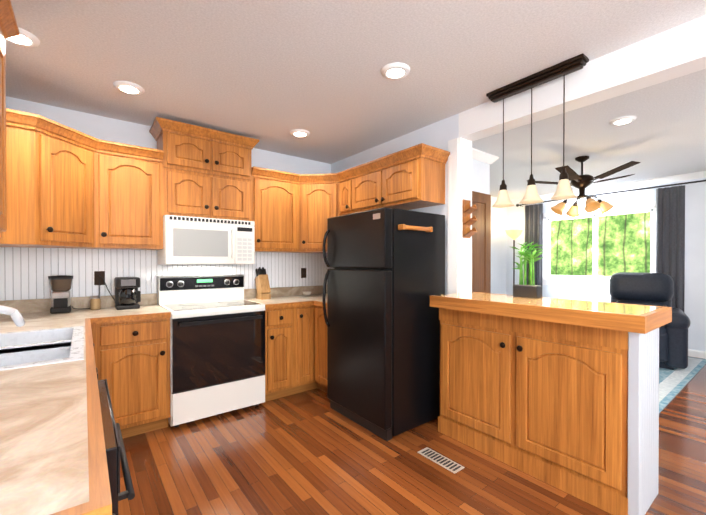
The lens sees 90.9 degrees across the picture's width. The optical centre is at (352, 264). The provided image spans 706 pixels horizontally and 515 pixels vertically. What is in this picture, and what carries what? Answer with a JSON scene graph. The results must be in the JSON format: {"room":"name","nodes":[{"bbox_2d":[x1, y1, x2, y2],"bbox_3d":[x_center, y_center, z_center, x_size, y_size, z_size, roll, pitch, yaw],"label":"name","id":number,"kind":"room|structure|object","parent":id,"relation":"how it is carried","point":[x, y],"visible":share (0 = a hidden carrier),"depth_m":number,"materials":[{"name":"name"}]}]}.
{"room":"kitchen","nodes":[
{"label":"kitchen","id":0,"kind":"room"},
{"bbox_2d":[0,96,506,304],"bbox_3d":[0.201,0.009,4.715,7.295,2.500,0.150,0,0,-38],"label":"wall","id":1,"kind":"structure","parent":0,"point":[25,273],"depth_m":3.00,"materials":[{"name":"white paint"}]},
{"bbox_2d":[0,0,11,239],"bbox_3d":[-1.546,-0.616,1.277,0.324,0.992,0.580,0,0,-38],"label":"upper cabinet","id":2,"kind":"object","parent":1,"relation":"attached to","point":[5,20],"depth_m":1.55,"materials":[{"name":"brown wood"}]},
{"bbox_2d":[0,109,99,248],"bbox_3d":[-2.204,-0.528,2.405,0.664,0.802,0.609,0,0,-38],"label":"upper cabinet","id":3,"kind":"object","parent":1,"relation":"attached to","point":[56,193],"depth_m":2.28,"materials":[{"name":"brown wood"}]},
{"bbox_2d":[94,271,104,284],"bbox_3d":[-2.090,0.112,2.868,0.070,0.115,0.010,0,0,-38],"label":"electrical outlet","id":4,"kind":"object","parent":1,"relation":"attached to","point":[97,274],"visible":0.98,"depth_m":2.87,"materials":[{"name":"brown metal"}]},
{"bbox_2d":[96,138,163,251],"bbox_3d":[-1.848,-0.531,2.862,0.460,0.802,0.325,0,0,-38],"label":"upper cabinet","id":5,"kind":"object","parent":1,"relation":"attached to","point":[128,176],"depth_m":2.73,"materials":[{"name":"brown wood"}]},
{"bbox_2d":[156,117,211,171],"bbox_3d":[-1.514,-1.002,3.112,0.377,0.382,0.335,0,0,-38],"label":"upper cabinet","id":6,"kind":"object","parent":1,"relation":"attached to","point":[183,145],"depth_m":2.97,"materials":[{"name":"brown wood"}]},
{"bbox_2d":[160,164,255,219],"bbox_3d":[-1.364,-0.611,3.230,0.755,0.401,0.335,0,0,-38],"label":"upper cabinet","id":7,"kind":"object","parent":1,"relation":"attached to","point":[196,191],"depth_m":3.08,"materials":[{"name":"brown wood"}]},
{"bbox_2d":[157,212,259,264],"bbox_3d":[-1.332,-0.204,3.190,0.751,0.405,0.438,0,0,-38],"label":"microwave","id":8,"kind":"object","parent":1,"relation":"attached to","point":[189,239],"depth_m":3.03,"materials":[{"name":"white plastic"}]},
{"bbox_2d":[212,129,255,175],"bbox_3d":[-1.215,-1.004,3.343,0.378,0.382,0.335,0,0,-38],"label":"upper cabinet","id":9,"kind":"object","parent":1,"relation":"attached to","point":[231,153],"depth_m":3.21,"materials":[{"name":"brown wood"}]},
{"bbox_2d":[256,168,299,251],"bbox_3d":[-0.861,-0.535,3.626,0.525,0.802,0.325,0,0,-38],"label":"upper cabinet","id":10,"kind":"object","parent":1,"relation":"attached to","point":[277,192],"depth_m":3.51,"materials":[{"name":"brown wood"}]},
{"bbox_2d":[301,268,305,277],"bbox_3d":[-0.572,0.098,4.044,0.070,0.115,0.010,0,0,-38],"label":"electrical outlet","id":11,"kind":"object","parent":1,"relation":"attached to","point":[303,272],"visible":1,"depth_m":4.04,"materials":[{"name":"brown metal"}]},
{"bbox_2d":[296,173,335,252],"bbox_3d":[-0.326,-0.537,3.860,0.608,0.802,0.609,0,0,-38],"label":"upper cabinet","id":12,"kind":"object","parent":1,"relation":"attached to","point":[317,191],"depth_m":3.63,"materials":[{"name":"brown wood"}]},
{"bbox_2d":[5,0,705,198],"bbox_3d":[2.049,-1.266,2.224,7.415,0.080,6.340,0,0,-38],"label":"ceiling","id":13,"kind":"structure","parent":0,"point":[269,75],"depth_m":2.20,"materials":[{"name":"white paint"}]},
{"bbox_2d":[5,27,39,46],"bbox_3d":[-1.792,-1.210,1.855,0.184,0.027,0.184,0,0,-38],"label":"recessed light","id":14,"kind":"object","parent":13,"relation":"in","point":[26,38],"visible":0.73,"depth_m":1.86,"materials":[{"name":"white plastic"}]},
{"bbox_2d":[113,81,143,94],"bbox_3d":[-1.550,-1.213,2.408,0.184,0.027,0.184,0,0,-38],"label":"recessed light","id":15,"kind":"object","parent":13,"relation":"in","point":[129,87],"visible":1,"depth_m":2.38,"materials":[{"name":"white plastic"}]},
{"bbox_2d":[290,129,309,136],"bbox_3d":[-0.495,-1.218,3.251,0.184,0.027,0.184,0,0,-38],"label":"recessed light","id":16,"kind":"object","parent":13,"relation":"in","point":[299,133],"visible":0.98,"depth_m":3.21,"materials":[{"name":"white plastic"}]},
{"bbox_2d":[381,62,409,78],"bbox_3d":[0.269,-1.212,2.199,0.184,0.027,0.184,0,0,-38],"label":"recessed light","id":17,"kind":"object","parent":13,"relation":"in","point":[397,70],"visible":1,"depth_m":2.17,"materials":[{"name":"white plastic"}]},
{"bbox_2d":[486,53,588,207],"bbox_3d":[1.181,-0.818,2.284,0.146,0.814,0.615,0,0,-38],"label":"pendant light","id":18,"kind":"object","parent":13,"relation":"hanging from","point":[563,191],"visible":1,"depth_m":2.24,"materials":[{"name":"brown metal"}]},
{"bbox_2d":[527,156,640,216],"bbox_3d":[2.616,-0.904,3.994,1.067,0.665,1.122,0,0,-38],"label":"ceiling fan","id":19,"kind":"object","parent":13,"relation":"hanging from","point":[581,182],"visible":0.94,"depth_m":3.94,"materials":[{"name":"brown metal"}]},
{"bbox_2d":[609,116,636,124],"bbox_3d":[2.297,-1.217,2.960,0.184,0.027,0.184,0,0,-38],"label":"recessed light","id":20,"kind":"object","parent":13,"relation":"in","point":[622,120],"visible":0.98,"depth_m":2.93,"materials":[{"name":"white plastic"}]},
{"bbox_2d":[331,113,458,293],"bbox_3d":[0.357,0.016,3.612,0.160,2.500,1.845,0,0,-38],"label":"wall","id":21,"kind":"structure","parent":0,"point":[440,134],"depth_m":3.08,"materials":[{"name":"paint"}]},
{"bbox_2d":[336,169,347,215],"bbox_3d":[0.040,-0.725,3.618,0.324,0.422,0.220,0,0,-38],"label":"upper cabinet","id":22,"kind":"object","parent":21,"relation":"attached to","point":[341,177],"depth_m":3.56,"materials":[{"name":"brown wood"}]},
{"bbox_2d":[348,144,447,213],"bbox_3d":[0.378,-0.723,3.181,0.324,0.422,0.885,0,0,-38],"label":"upper cabinet","id":23,"kind":"object","parent":21,"relation":"attached to","point":[414,177],"depth_m":2.92,"materials":[{"name":"brown wood"}]},
{"bbox_2d":[448,138,457,293],"bbox_3d":[0.824,0.120,2.868,0.012,2.300,0.095,0,0,-38],"label":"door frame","id":24,"kind":"structure","parent":21,"relation":"attached to","point":[453,218],"depth_m":2.86,"materials":[{"name":"white"}]},
{"bbox_2d":[458,137,471,292],"bbox_3d":[0.927,0.120,2.876,0.168,2.300,0.018,0,0,-38],"label":"trim","id":25,"kind":"structure","parent":21,"relation":"attached to","point":[464,169],"depth_m":2.85,"materials":[{"name":"white"}]},
{"bbox_2d":[462,199,476,237],"bbox_3d":[0.951,-0.374,2.838,0.095,0.310,0.087,0,0,-38],"label":"organizer","id":26,"kind":"object","parent":21,"relation":"attached to","point":[468,221],"visible":1,"depth_m":2.83,"materials":[{"name":"brown wood"}]},
{"bbox_2d":[472,148,495,163],"bbox_3d":[1.142,-1.194,3.628,1.110,0.080,0.070,0,0,-38],"label":"crown molding","id":27,"kind":"structure","parent":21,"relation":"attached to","point":[482,156],"depth_m":3.85,"materials":[{"name":"white"}]},
{"bbox_2d":[118,356,705,514],"bbox_3d":[2.049,1.324,2.240,7.415,0.100,6.340,0,0,-38],"label":"floor","id":28,"kind":"structure","parent":0,"point":[310,452],"depth_m":2.15,"materials":[{"name":"brown wood"}]},
{"bbox_2d":[96,360,127,514],"bbox_3d":[-1.024,0.845,0.888,0.662,0.875,0.770,0,0,-38],"label":"base cabinet","id":29,"kind":"object","parent":28,"relation":"on","point":[113,422],"depth_m":1.00,"materials":[{"name":"brown wood"}]},
{"bbox_2d":[0,308,115,514],"bbox_3d":[-1.515,0.389,1.496,0.634,0.040,2.899,0,0,-38],"label":"countertop","id":30,"kind":"structure","parent":29,"relation":"on","point":[54,445],"depth_m":0.76,"materials":[{"name":"beige stone"}]},
{"bbox_2d":[0,300,27,327],"bbox_3d":[-1.635,0.263,1.453,0.385,0.202,0.242,0,0,-38],"label":"faucet","id":31,"kind":"object","parent":30,"relation":"on","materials":[{"name":"white metal"}]},
{"bbox_2d":[0,324,83,371],"bbox_3d":[-1.553,0.448,1.519,0.594,0.169,0.880,0,0,-38],"label":"sink","id":32,"kind":"object","parent":30,"relation":"in","point":[27,347],"depth_m":1.62,"materials":[{"name":"white ceramic"}]},
{"bbox_2d":[48,275,72,313],"bbox_3d":[-2.212,0.221,2.635,0.148,0.280,0.155,0,0,-38],"label":"coffee grinder","id":33,"kind":"object","parent":30,"relation":"on","point":[60,286],"visible":1,"depth_m":2.58,"materials":[{"name":"black plastic"}]},
{"bbox_2d":[98,379,134,514],"bbox_3d":[-0.743,0.793,1.022,0.128,0.748,0.592,0,0,-38],"label":"dishwasher","id":34,"kind":"object","parent":29,"relation":"in","point":[114,445],"depth_m":0.87,"materials":[{"name":"black metal"}]},
{"bbox_2d":[92,316,170,436],"bbox_3d":[-1.783,0.834,2.734,0.522,0.875,0.619,0,0,-38],"label":"base cabinet","id":35,"kind":"object","parent":28,"relation":"on","point":[136,349],"depth_m":2.53,"materials":[{"name":"brown wood"}]},
{"bbox_2d":[84,304,170,319],"bbox_3d":[-1.786,0.379,2.737,0.515,0.035,0.606,0,0,-38],"label":"countertop","id":36,"kind":"structure","parent":35,"relation":"on","point":[145,309],"depth_m":2.62,"materials":[{"name":"beige stone"}]},
{"bbox_2d":[90,296,100,309],"bbox_3d":[-2.066,0.305,2.790,0.068,0.110,0.066,0,0,-38],"label":"spice jar","id":37,"kind":"object","parent":36,"relation":"on","point":[95,302],"visible":1,"depth_m":2.76,"materials":[{"name":"brown"}]},
{"bbox_2d":[114,277,140,309],"bbox_3d":[-1.857,0.232,2.869,0.172,0.255,0.194,0,0,-38],"label":"coffee maker","id":38,"kind":"object","parent":36,"relation":"on","point":[127,294],"visible":1,"depth_m":2.81,"materials":[{"name":"black"}]},
{"bbox_2d":[157,274,264,426],"bbox_3d":[-1.250,0.686,3.089,0.759,1.165,0.670,0,0,-38],"label":"range","id":39,"kind":"object","parent":28,"relation":"on","point":[217,344],"visible":0.98,"depth_m":2.89,"materials":[{"name":"white metal"}]},
{"bbox_2d":[264,308,295,401],"bbox_3d":[-0.858,0.829,3.451,0.301,0.875,0.620,0,0,-38],"label":"base cabinet","id":40,"kind":"object","parent":28,"relation":"on","point":[280,323],"depth_m":3.22,"materials":[{"name":"brown wood"}]},
{"bbox_2d":[248,292,326,307],"bbox_3d":[-0.524,0.375,3.696,1.129,0.040,0.634,0,0,-38],"label":"countertop","id":41,"kind":"structure","parent":40,"relation":"on","point":[275,301],"depth_m":3.45,"materials":[{"name":"beige stone"}]},
{"bbox_2d":[255,267,270,299],"bbox_3d":[-0.942,0.189,3.623,0.100,0.331,0.190,0,0,-38],"label":"knife block","id":42,"kind":"object","parent":41,"relation":"on","point":[262,285],"visible":1,"depth_m":3.58,"materials":[{"name":"brown wood"}]},
{"bbox_2d":[303,291,310,295],"bbox_3d":[-0.522,0.330,3.948,0.100,0.045,0.100,0,0,-38],"label":"bowl","id":43,"kind":"object","parent":41,"relation":"on","point":[306,293],"visible":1,"depth_m":3.92,"materials":[{"name":"white ceramic"}]},
{"bbox_2d":[296,304,311,393],"bbox_3d":[-0.647,0.828,3.614,0.233,0.875,0.620,0,0,-38],"label":"base cabinet","id":44,"kind":"object","parent":28,"relation":"on","point":[303,315],"depth_m":3.36,"materials":[{"name":"brown wood"}]},
{"bbox_2d":[312,300,326,307],"bbox_3d":[-0.039,0.377,3.474,0.634,0.040,0.367,0,0,-38],"label":"countertop","id":45,"kind":"structure","parent":44,"relation":"on","point":[319,303],"depth_m":3.36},
{"bbox_2d":[312,304,326,392],"bbox_3d":[-0.028,0.829,3.476,0.618,0.875,0.354,0,0,-38],"label":"base cabinet","id":46,"kind":"object","parent":28,"relation":"on","point":[319,327],"depth_m":3.38,"materials":[{"name":"brown wood"}]},
{"bbox_2d":[322,208,444,440],"bbox_3d":[0.255,0.430,2.933,0.755,1.680,0.808,0,0,-38],"label":"fridge","id":47,"kind":"object","parent":28,"relation":"on","point":[384,279],"visible":1,"depth_m":2.68,"materials":[{"name":"black metal"}]},
{"bbox_2d":[418,447,464,473],"bbox_3d":[0.568,1.272,2.269,0.100,0.004,0.300,0,0,-38],"label":"floor vent","id":48,"kind":"object","parent":28,"relation":"in","point":[442,460],"visible":1,"depth_m":2.25,"materials":[{"name":"beige metal"}]},
{"bbox_2d":[505,230,522,284],"bbox_3d":[2.921,0.314,6.312,0.300,1.870,0.300,0,0,-38],"label":"floor lamp","id":49,"kind":"object","parent":28,"relation":"on","point":[513,234],"visible":0.62,"depth_m":6.29,"materials":[{"name":"brown metal"}]},
{"bbox_2d":[438,308,665,514],"bbox_3d":[1.170,0.794,2.288,0.442,0.959,1.213,0,0,-38],"label":"kitchen island","id":50,"kind":"object","parent":28,"relation":"on","point":[562,394],"depth_m":1.97,"materials":[{"name":"brown wood"}]},
{"bbox_2d":[430,292,665,331],"bbox_3d":[1.158,0.273,2.268,0.480,0.079,1.225,0,0,-38],"label":"island countertop","id":51,"kind":"structure","parent":50,"relation":"on","point":[595,314],"depth_m":1.96,"materials":[{"name":"brown wood"}]},
{"bbox_2d":[511,242,547,298],"bbox_3d":[1.232,0.034,2.473,0.212,0.396,0.274,0,0,-38],"label":"bamboo plant","id":52,"kind":"object","parent":51,"relation":"on","point":[525,290],"visible":1,"depth_m":2.44,"materials":[{"name":"green plant"}]},
{"bbox_2d":[659,357,705,412],"bbox_3d":[2.793,1.253,4.688,2.870,0.013,2.500,0,0,-38],"label":"rug","id":53,"kind":"object","parent":28,"relation":"on","point":[673,383],"visible":0.02,"depth_m":3.82,"materials":[{"name":"blue fabric"}]},
{"bbox_2d":[609,272,690,369],"bbox_3d":[3.830,0.679,4.642,0.900,1.135,1.040,0,0,39],"label":"recliner","id":54,"kind":"object","parent":53,"relation":"on","point":[644,288],"visible":0.62,"depth_m":4.62,"materials":[{"name":"leather"}]},
{"bbox_2d":[472,159,489,194],"bbox_3d":[0.715,0.012,4.202,1.130,2.500,1.350,0,0,-38],"label":"wall","id":55,"kind":"structure","parent":0,"point":[480,177],"depth_m":3.90,"materials":[{"name":"paint"}]},
{"bbox_2d":[472,191,490,292],"bbox_3d":[1.273,0.235,3.721,0.800,2.060,0.095,0,0,-38],"label":"closet door","id":56,"kind":"structure","parent":55,"relation":"in","point":[481,260],"depth_m":3.87,"materials":[{"name":"brown wood"}]},
{"bbox_2d":[459,15,705,140],"bbox_3d":[2.261,-1.119,1.146,0.160,0.200,4.375,0,0,-38],"label":"header beam","id":57,"kind":"structure","parent":0,"point":[674,52],"depth_m":2.05,"materials":[{"name":"white paint"}]},
{"bbox_2d":[506,178,705,351],"bbox_3d":[4.969,0.011,4.418,0.120,2.500,6.220,0,0,-38],"label":"wall","id":58,"kind":"structure","parent":0,"point":[695,259],"depth_m":4.80,"materials":[{"name":"paint"}]},
{"bbox_2d":[542,201,655,287],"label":"window","id":59,"kind":"structure","parent":58,"relation":"in","point":[580,281],"depth_m":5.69,"materials":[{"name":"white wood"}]},
{"bbox_2d":[510,171,705,203],"bbox_3d":[4.894,-1.199,4.352,0.070,0.080,6.220,0,0,-38],"label":"crown molding","id":60,"kind":"structure","parent":58,"relation":"attached to","point":[702,174],"depth_m":5.18,"materials":[{"name":"white"}]},
{"bbox_2d":[516,180,705,206],"bbox_3d":[3.943,-1.111,5.532,0.128,0.056,2.710,0,0,-38],"label":"curtain rod","id":61,"kind":"object","parent":58,"relation":"attached to","point":[595,195],"visible":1,"depth_m":5.15,"materials":[{"name":"black metal"}]},
{"bbox_2d":[525,204,542,285],"bbox_3d":[3.279,0.059,6.337,0.058,2.300,0.323,0,0,-38],"label":"curtain","id":62,"kind":"object","parent":61,"relation":"hanging from","point":[534,223],"visible":0.38,"depth_m":6.29,"materials":[{"name":"fabric"}]},
{"bbox_2d":[656,185,684,311],"bbox_3d":[4.424,0.068,4.858,0.058,2.300,0.303,0,0,-38],"label":"curtain","id":63,"kind":"object","parent":61,"relation":"hanging from","point":[670,231],"visible":0.69,"depth_m":4.82,"materials":[{"name":"fabric"}]},
{"bbox_2d":[688,349,705,358],"bbox_3d":[4.916,1.214,4.384,0.014,0.095,6.220,0,0,-38],"label":"baseboard","id":64,"kind":"structure","parent":58,"relation":"attached to","point":[697,353],"depth_m":4.70,"materials":[{"name":"white wood"}]}
]}

